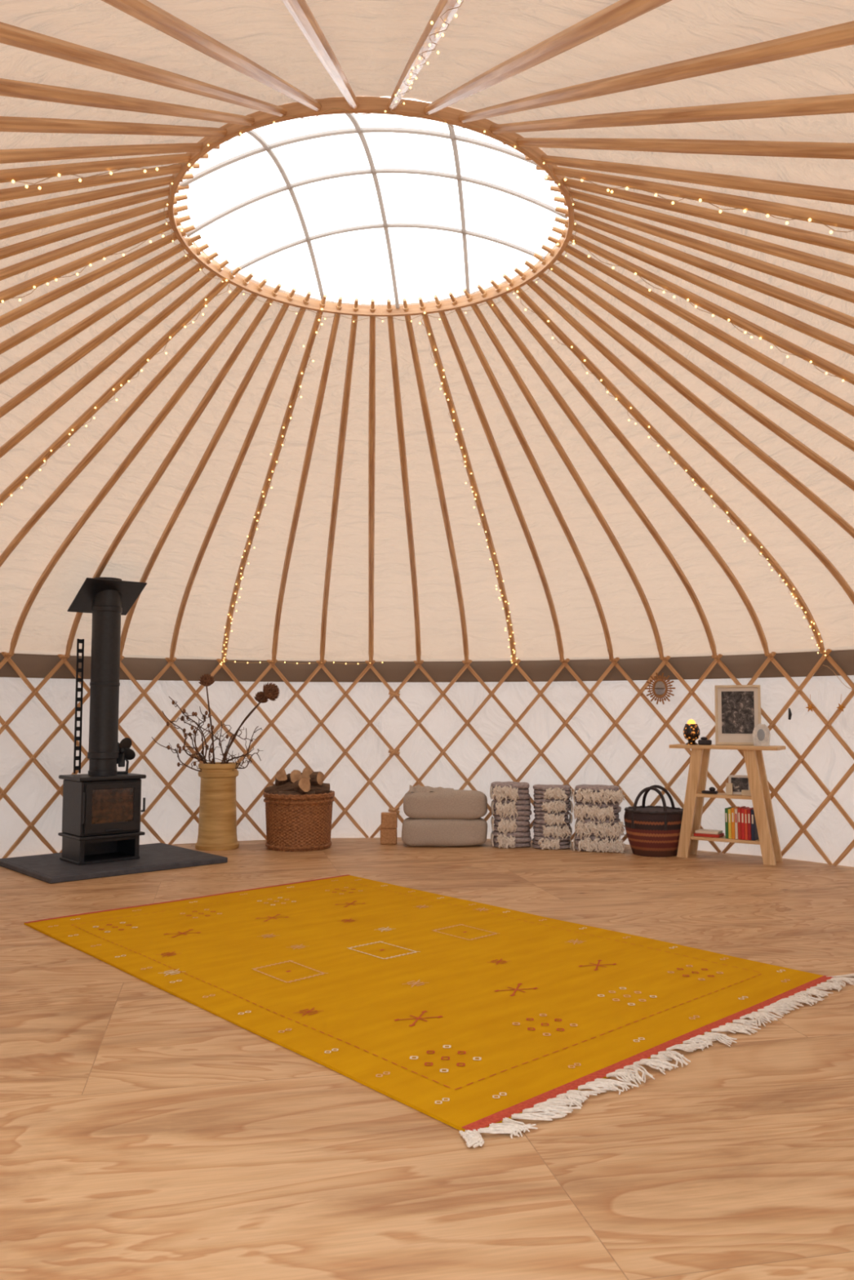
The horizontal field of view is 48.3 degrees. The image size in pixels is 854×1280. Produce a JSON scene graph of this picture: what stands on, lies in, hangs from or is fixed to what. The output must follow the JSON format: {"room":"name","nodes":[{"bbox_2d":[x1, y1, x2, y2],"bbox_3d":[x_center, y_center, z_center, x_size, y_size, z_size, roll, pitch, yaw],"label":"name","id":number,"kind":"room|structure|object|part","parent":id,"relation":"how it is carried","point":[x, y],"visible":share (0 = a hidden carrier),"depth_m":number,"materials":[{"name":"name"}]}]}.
{"room":"traditional dwelling","nodes":[
{"label":"traditional dwelling","id":0,"kind":"room"},
{"bbox_2d":[0,0,853,662],"bbox_3d":[-0.262,-1.089,4.588,8.620,1.940,8.620,3,-5,-36],"label":"ceiling","id":1,"kind":"structure","parent":0,"point":[372,42],"depth_m":5.97,"materials":[{"name":"fabric"}]},
{"bbox_2d":[146,278,237,360],"label":"fairy lights","id":2,"kind":"object","parent":1,"relation":"hanging from","point":[226,280],"depth_m":5.28,"materials":[{"name":"metal"}]},
{"bbox_2d":[0,0,545,278],"label":"fairy lights","id":3,"kind":"object","parent":1,"relation":"hanging from","point":[459,1],"depth_m":3.72,"materials":[{"name":"metal"}]},
{"bbox_2d":[279,310,335,447],"label":"fairy lights","id":4,"kind":"object","parent":1,"relation":"hanging from","point":[309,310],"depth_m":5.93,"materials":[{"name":"metal"}]},
{"bbox_2d":[168,96,573,316],"bbox_3d":[-0.262,-2.149,4.667,1.940,0.334,1.940,0,-4,0],"label":"ring","id":5,"kind":"object","parent":1,"relation":"attached to","point":[367,104],"depth_m":4.61,"materials":[{"name":"wood"}]},
{"bbox_2d":[357,311,454,421],"label":"fairy lights","id":6,"kind":"object","parent":1,"relation":"hanging from","point":[424,312],"depth_m":5.74,"materials":[{"name":"metal"}]},
{"bbox_2d":[689,478,764,557],"label":"fairy lights","id":7,"kind":"object","parent":1,"relation":"hanging from","point":[690,478],"depth_m":6.52,"materials":[{"name":"metal"}]},
{"bbox_2d":[755,334,853,383],"label":"fairy lights","id":8,"kind":"object","parent":1,"relation":"hanging from","point":[760,338],"depth_m":4.73,"materials":[{"name":"metal"}]},
{"bbox_2d":[0,837,853,1279],"bbox_3d":[-0.262,1.509,4.392,8.840,0.050,8.840,0,-4,0],"label":"floor","id":9,"kind":"structure","parent":0,"point":[146,1133],"depth_m":2.61,"materials":[{"name":"brown wood"}]},
{"bbox_2d":[0,842,227,884],"bbox_3d":[-2.388,1.675,7.225,1.350,0.043,1.100,4,-6,-42],"label":"slate hearth","id":10,"kind":"object","parent":9,"relation":"on","point":[47,868],"visible":0.9,"depth_m":6.94,"materials":[{"name":"grey stone"}]},
{"bbox_2d":[57,577,146,865],"bbox_3d":[-2.443,0.589,7.219,0.510,2.120,0.472,4,-6,-42],"label":"wood-burning stove","id":11,"kind":"object","parent":10,"relation":"on","point":[102,806],"visible":0.98,"depth_m":7.14,"materials":[{"name":"black metal"}]},
{"bbox_3d":[-2.648,0.500,7.243,0.052,1.020,0.012,4,-6,-42],"label":"pipe support rail","id":12,"kind":"part","parent":11,"relation":"part of","materials":[{"name":"black metal"}]},
{"bbox_2d":[82,781,145,834],"bbox_3d":[-2.317,1.236,7.036,0.465,0.362,0.064,3,-5,-37],"label":"door","id":13,"kind":"structure","parent":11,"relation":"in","point":[108,807],"depth_m":7.03,"materials":[{"name":"metal"}]},
{"bbox_2d":[116,737,135,773],"bbox_3d":[-2.356,0.892,7.351,0.202,0.276,0.079,1,-5,-18],"label":"fan","id":14,"kind":"object","parent":11,"relation":"on","point":[125,753],"visible":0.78,"depth_m":7.34,"materials":[{"name":"black metal"}]},
{"bbox_2d":[155,673,279,850],"bbox_3d":[-1.734,1.022,8.050,1.001,1.469,0.496,0,-4,0],"label":"vase","id":15,"kind":"object","parent":9,"relation":"on","point":[217,824],"visible":1,"depth_m":7.97,"materials":[{"name":"beige wicker"}]},
{"bbox_3d":[-1.775,1.404,8.088,0.364,0.712,0.364,0,-4,0],"label":"pot","id":16,"kind":"part","parent":15,"relation":"part of","materials":[{"name":"wood"}]},
{"bbox_2d":[263,766,334,852],"bbox_3d":[-1.090,1.421,8.116,0.623,0.684,0.623,0,-4,0],"label":"basket","id":17,"kind":"object","parent":9,"relation":"on","point":[299,806],"visible":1,"depth_m":7.90,"materials":[{"name":"brown wicker"}]},
{"bbox_2d":[380,812,397,844],"bbox_3d":[-0.334,1.644,8.318,0.146,0.268,0.104,0,-4,-4],"label":"blocks","id":18,"kind":"object","parent":9,"relation":"on","point":[388,820],"visible":1,"depth_m":8.27},
{"bbox_2d":[0,648,853,866],"bbox_3d":[-0.262,0.697,4.775,8.536,1.598,7.894,0,-4,0],"label":"lattice","id":19,"kind":"object","parent":9,"relation":"on","point":[7,656],"visible":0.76,"depth_m":8.22,"materials":[{"name":"brown wood"}]},
{"bbox_2d":[644,672,675,704],"bbox_3d":[1.970,0.410,8.057,0.260,0.270,0.020,-3,-5,32],"label":"sunburst mirror","id":20,"kind":"object","parent":19,"relation":"attached to","point":[659,686],"visible":1,"depth_m":8.05,"materials":[{"name":"wicker"}]},
{"bbox_3d":[1.971,0.410,8.058,0.106,0.140,0.010,-3,-5,32],"label":"mirror glass pane","id":21,"kind":"part","parent":20,"relation":"part of","materials":[{"name":"grey"}]},
{"bbox_2d":[787,707,791,719],"bbox_3d":[2.804,0.572,7.360,0.022,0.091,0.039,0,-4,2],"label":"hook","id":22,"kind":"object","parent":19,"relation":"attached to","point":[789,714],"visible":1,"depth_m":7.36,"materials":[{"name":"black metal"}]},
{"bbox_2d":[805,694,813,711],"bbox_3d":[2.911,0.480,7.246,0.030,0.131,0.070,4,-6,-41],"label":"star ornament","id":23,"kind":"object","parent":19,"relation":"attached to","point":[809,707],"visible":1,"depth_m":7.24,"materials":[{"name":"orange wood"}]},
{"bbox_2d":[835,693,845,711],"bbox_3d":[3.066,0.466,7.059,0.030,0.131,0.070,3,-5,-38],"label":"star ornament","id":24,"kind":"object","parent":19,"relation":"attached to","point":[841,707],"visible":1,"depth_m":7.05,"materials":[{"name":"orange wood"}]},
{"bbox_2d":[24,874,853,1147],"bbox_3d":[-0.150,1.484,4.600,2.471,0.028,3.581,4,-6,-43],"label":"rug","id":25,"kind":"object","parent":9,"relation":"on","point":[476,1018],"visible":1,"depth_m":3.93,"materials":[{"name":"yellow fabric"}]},
{"bbox_2d":[401,785,487,846],"bbox_3d":[0.154,1.514,8.230,0.740,0.527,0.334,0,-4,0],"label":"cushions","id":26,"kind":"object","parent":9,"relation":"on","point":[439,816],"visible":1,"depth_m":8.08,"materials":[{"name":"beige fabric"}]},
{"bbox_2d":[489,781,531,848],"bbox_3d":[0.721,1.495,8.167,0.356,0.557,0.312,0,-4,0],"label":"folded blankets","id":27,"kind":"object","parent":9,"relation":"on","point":[510,806],"visible":1,"depth_m":8.05,"materials":[{"name":"beige fabric"}]},
{"bbox_2d":[532,784,573,849],"bbox_3d":[1.063,1.501,8.097,0.335,0.534,0.312,0,-4,3],"label":"folded blankets","id":28,"kind":"object","parent":9,"relation":"on","point":[552,828],"visible":1,"depth_m":7.97,"materials":[{"name":"beige fabric"}]},
{"bbox_2d":[572,784,625,853],"bbox_3d":[1.438,1.485,7.946,0.431,0.546,0.312,-1,-4,12],"label":"folded blankets","id":29,"kind":"object","parent":9,"relation":"on","point":[598,828],"visible":1,"depth_m":7.82,"materials":[{"name":"beige fabric"}]},
{"bbox_2d":[623,785,683,857],"bbox_3d":[1.845,1.460,7.732,0.483,0.547,0.483,-2,-5,25],"label":"woven basket","id":30,"kind":"object","parent":9,"relation":"on","point":[651,831],"visible":0.91,"depth_m":7.55,"materials":[{"name":"wicker"}]},
{"bbox_2d":[668,743,785,865],"bbox_3d":[2.360,1.272,7.476,0.840,0.885,0.260,-3,-5,34],"label":"display shelf","id":31,"kind":"object","parent":9,"relation":"on","point":[768,841],"visible":0.96,"depth_m":7.41,"materials":[{"name":"brown wood"}]},
{"bbox_2d":[683,719,711,745],"bbox_3d":[2.166,0.736,7.623,0.230,0.202,0.132,-3,-5,34],"label":"lantern","id":32,"kind":"object","parent":31,"relation":"on","point":[691,730],"visible":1,"depth_m":7.60,"materials":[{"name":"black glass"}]},
{"bbox_2d":[701,786,717,793],"bbox_3d":[2.235,1.188,7.530,0.120,0.051,0.050,-3,-5,34],"label":"holder","id":33,"kind":"object","parent":31,"relation":"on","point":[711,790],"visible":1,"depth_m":7.51,"materials":[{"name":"metal"}]},
{"bbox_2d":[693,805,758,840],"bbox_3d":[2.343,1.424,7.463,0.474,0.242,0.151,-3,-5,34],"label":"books","id":34,"kind":"object","parent":31,"relation":"in","point":[740,821],"visible":0.97,"depth_m":7.34,"materials":[{"name":"paper"}]},
{"bbox_2d":[714,684,760,745],"bbox_3d":[2.458,0.593,7.531,0.345,0.474,0.079,-2,-5,22],"label":"framed photograph","id":35,"kind":"object","parent":31,"relation":"on","point":[737,707],"visible":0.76,"depth_m":7.53,"materials":[{"name":"beige wood"}]},
{"bbox_2d":[720,691,754,733],"bbox_3d":[2.458,0.573,7.533,0.245,0.333,0.045,-2,-5,22],"label":"print","id":36,"kind":"object","parent":35,"relation":"attached to","point":[737,708],"depth_m":7.53},
{"bbox_2d":[725,774,751,795],"bbox_3d":[2.435,1.133,7.432,0.190,0.150,0.094,-2,-5,28],"label":"photo frame","id":37,"kind":"object","parent":31,"relation":"on","point":[736,784],"visible":0.91,"depth_m":7.45,"materials":[{"name":"beige wood"}]},
{"bbox_2d":[752,723,769,746],"bbox_3d":[2.582,0.732,7.354,0.125,0.172,0.044,-2,-5,28],"label":"slab","id":38,"kind":"object","parent":31,"relation":"on","point":[766,742],"visible":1,"depth_m":7.33,"materials":[{"name":"beige stone"}]},
{"bbox_2d":[756,728,764,741],"bbox_3d":[2.573,0.731,7.336,0.060,0.096,0.008,-2,-5,28],"label":"hollow","id":39,"kind":"object","parent":38,"relation":"attached to","point":[760,734],"visible":1,"depth_m":7.33,"materials":[{"name":"grey stone"}]},
{"bbox_2d":[0,0,853,662],"bbox_3d":[-0.262,-1.079,4.585,8.396,1.952,8.399,0,-4,0],"label":"roof","id":40,"kind":"structure","parent":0,"point":[621,11],"depth_m":4.65,"materials":[{"name":"brown wood"}]},
{"bbox_2d":[0,233,155,302],"label":"fairy lights","id":41,"kind":"object","parent":40,"relation":"hanging from","point":[123,255],"depth_m":4.55,"materials":[{"name":"metal"}]},
{"bbox_2d":[531,164,853,337],"label":"fairy lights","id":42,"kind":"object","parent":40,"relation":"hanging from","point":[565,179],"depth_m":4.05,"materials":[{"name":"metal"}]},
{"bbox_2d":[0,675,853,866],"bbox_3d":[-0.250,0.698,4.748,8.723,1.620,8.158,0,-4,0],"label":"wall","id":43,"kind":"structure","parent":0,"point":[34,724],"depth_m":8.33,"materials":[{"name":"fabric"}]},
{"bbox_2d":[0,649,853,682],"bbox_3d":[-0.260,-0.025,4.795,8.613,0.228,8.037,0,-4,0],"label":"trim","id":44,"kind":"structure","parent":43,"relation":"attached to","point":[794,664],"depth_m":8.38,"materials":[{"name":"wood"}]}
]}

